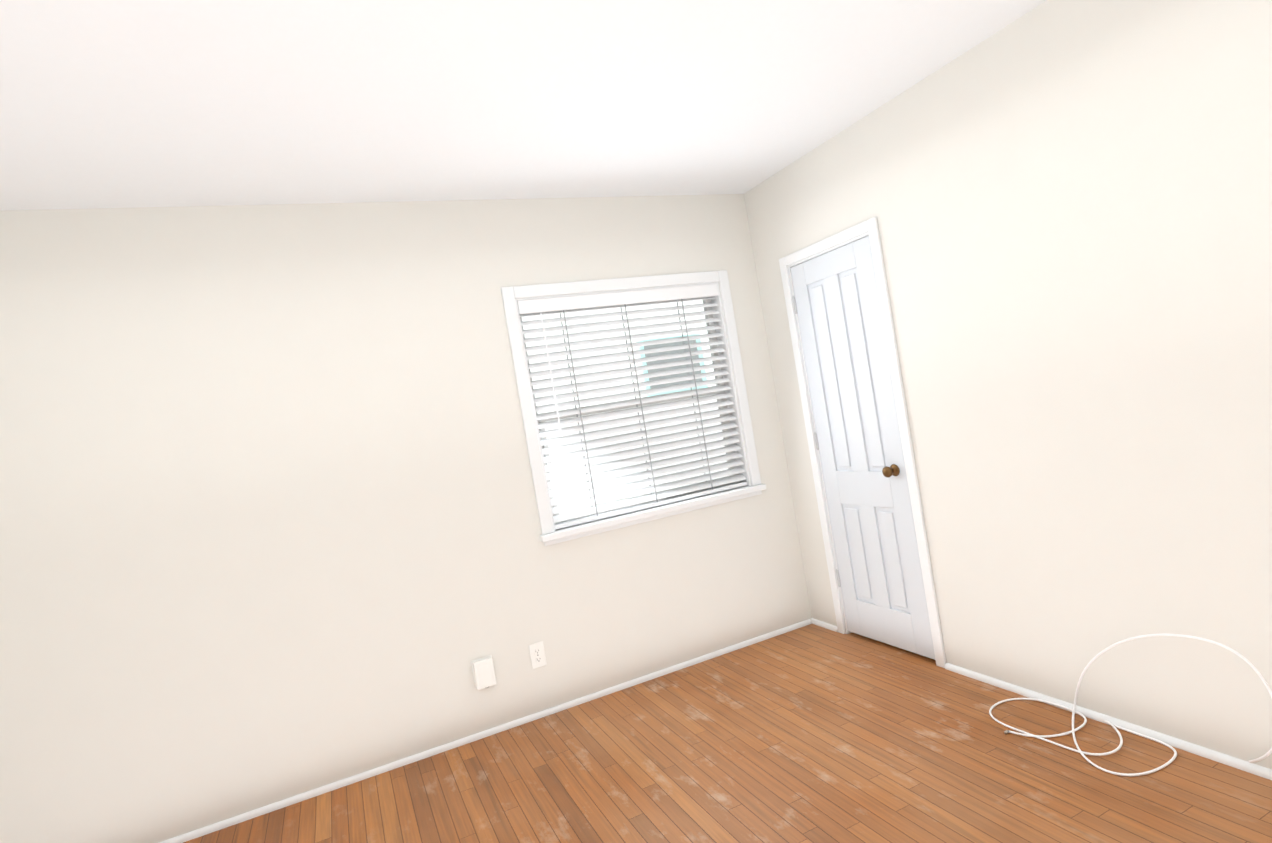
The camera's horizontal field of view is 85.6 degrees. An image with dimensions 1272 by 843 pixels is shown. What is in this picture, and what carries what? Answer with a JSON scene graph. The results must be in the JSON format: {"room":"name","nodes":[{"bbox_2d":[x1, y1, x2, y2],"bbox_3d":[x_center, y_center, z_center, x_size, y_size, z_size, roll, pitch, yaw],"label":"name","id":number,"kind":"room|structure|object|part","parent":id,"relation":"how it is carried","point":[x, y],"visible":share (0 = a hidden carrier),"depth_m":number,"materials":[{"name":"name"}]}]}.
{"room":"empty bedroom","nodes":[
{"label":"empty bedroom","id":0,"kind":"room"},
{"bbox_2d":[0,194,811,842],"bbox_3d":[-0.872,0.218,3.171,3.940,2.440,0.140,-10,1,-24],"label":"wall","id":1,"kind":"structure","parent":0,"point":[270,528],"depth_m":2.86,"materials":[{"name":"paint"}]},
{"bbox_2d":[471,655,495,689],"bbox_3d":[-0.686,1.139,3.107,0.096,0.132,0.037,-10,1,-24],"label":"outlet box","id":2,"kind":"object","parent":1,"relation":"attached to","point":[483,671],"visible":0.98,"depth_m":3.09,"materials":[{"name":"white plastic"}]},
{"bbox_2d":[159,619,811,842],"bbox_3d":[-0.715,1.419,3.090,3.783,0.024,0.016,-10,1,-24],"label":"baseboard","id":3,"kind":"structure","parent":1,"relation":"attached to","point":[214,827],"depth_m":3.05,"materials":[{"name":"paint"}]},
{"bbox_2d":[529,641,546,668],"bbox_3d":[-0.461,1.098,3.226,0.070,0.115,0.008,-10,1,-24],"label":"outlet","id":4,"kind":"object","parent":1,"relation":"attached to","point":[537,654],"visible":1,"depth_m":3.22,"materials":[{"name":"white plastic"}]},
{"bbox_2d":[501,270,765,545],"bbox_3d":[0.009,-0.115,3.551,1.284,1.242,0.164,-10,1,-24],"label":"window","id":5,"kind":"structure","parent":1,"relation":"in","point":[511,297],"depth_m":3.52,"materials":[{"name":"paint"}]},
{"bbox_2d":[517,284,746,528],"bbox_3d":[0.016,-0.113,3.537,1.118,1.112,0.081,-10,1,-24],"label":"window blinds","id":6,"kind":"object","parent":5,"relation":"attached to","point":[548,306],"visible":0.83,"depth_m":3.52,"materials":[{"name":"white plastic"}]},
{"bbox_2d":[546,394,724,512],"bbox_3d":[0.019,0.165,3.635,1.096,0.548,0.001,-10,1,-24],"label":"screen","id":7,"kind":"object","parent":5,"relation":"attached to","point":[634,446],"depth_m":3.61,"materials":[{"name":"white"}]},
{"bbox_2d":[0,0,1046,210],"bbox_3d":[-0.242,-1.113,1.118,4.080,0.060,4.530,-10,1,-24],"label":"ceiling","id":8,"kind":"structure","parent":0,"point":[134,103],"depth_m":2.22,"materials":[{"name":"paint"}]},
{"bbox_2d":[183,624,1271,842],"bbox_3d":[0.163,1.353,1.165,4.080,0.060,4.530,-10,1,-24],"label":"floor","id":9,"kind":"structure","parent":0,"point":[812,733],"depth_m":2.48,"materials":[{"name":"brown wood"}]},
{"bbox_2d":[989,634,1271,775],"bbox_3d":[1.522,0.878,2.257,0.302,0.398,0.847,-10,1,-24],"label":"cord","id":10,"kind":"object","parent":9,"relation":"on","point":[1115,727],"visible":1,"depth_m":2.27,"materials":[{"name":"plastic"}]},
{"bbox_2d":[744,0,1271,768],"bbox_3d":[1.731,-0.185,1.951,0.140,2.440,4.250,-10,1,-24],"label":"wall","id":11,"kind":"structure","parent":0,"point":[1066,204],"depth_m":2.29,"materials":[{"name":"paint"}]},
{"bbox_2d":[810,618,837,631],"bbox_3d":[1.035,1.119,3.774,0.016,0.024,0.228,-10,1,-24],"label":"baseboard","id":12,"kind":"structure","parent":11,"relation":"attached to","point":[825,625],"depth_m":3.76,"materials":[{"name":"paint"}]},
{"bbox_2d":[790,236,934,659],"bbox_3d":[1.084,0.136,3.342,0.046,1.928,0.579,-10,1,-24],"label":"door","id":13,"kind":"structure","parent":11,"relation":"in","point":[856,424],"depth_m":3.31,"materials":[{"name":"paint"}]},
{"bbox_3d":[0.945,0.106,3.593,0.011,1.547,0.011,-10,1,-24],"label":"door hinges","id":14,"kind":"part","parent":13,"relation":"part of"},
{"bbox_2d":[882,464,899,477],"bbox_3d":[1.153,0.227,3.119,0.063,0.056,0.056,-10,1,-24],"label":"door knob","id":15,"kind":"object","parent":13,"relation":"attached to","point":[891,470],"depth_m":3.11,"materials":[{"name":"gold metal"}]},
{"bbox_2d":[779,217,945,667],"bbox_3d":[1.127,0.105,3.360,0.155,2.010,0.700,-10,1,-24],"label":"door frame","id":16,"kind":"structure","parent":11,"relation":"attached to","point":[869,228],"depth_m":3.07,"materials":[{"name":"paint"}]},
{"bbox_2d":[945,663,1271,779],"bbox_3d":[2.045,0.996,1.516,0.016,0.024,3.318,-10,1,-24],"label":"baseboard","id":17,"kind":"structure","parent":11,"relation":"attached to","point":[1243,765],"depth_m":2.33,"materials":[{"name":"paint"}]},
{"label":"outside","id":18,"kind":"structure","parent":0,"visible":0},
{"bbox_2d":[522,300,727,513],"bbox_3d":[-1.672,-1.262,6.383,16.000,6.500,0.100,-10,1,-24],"label":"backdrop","id":19,"kind":"structure","parent":18,"point":[538,317],"depth_m":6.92,"materials":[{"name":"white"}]},
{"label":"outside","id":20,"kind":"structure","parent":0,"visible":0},
{"bbox_2d":[637,333,707,396],"bbox_3d":[-1.673,-1.852,6.162,16.000,3.772,0.340,-10,1,-24],"label":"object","id":21,"kind":"structure","parent":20,"point":[670,360],"depth_m":7.17,"materials":[{"name":"white"}]}
]}

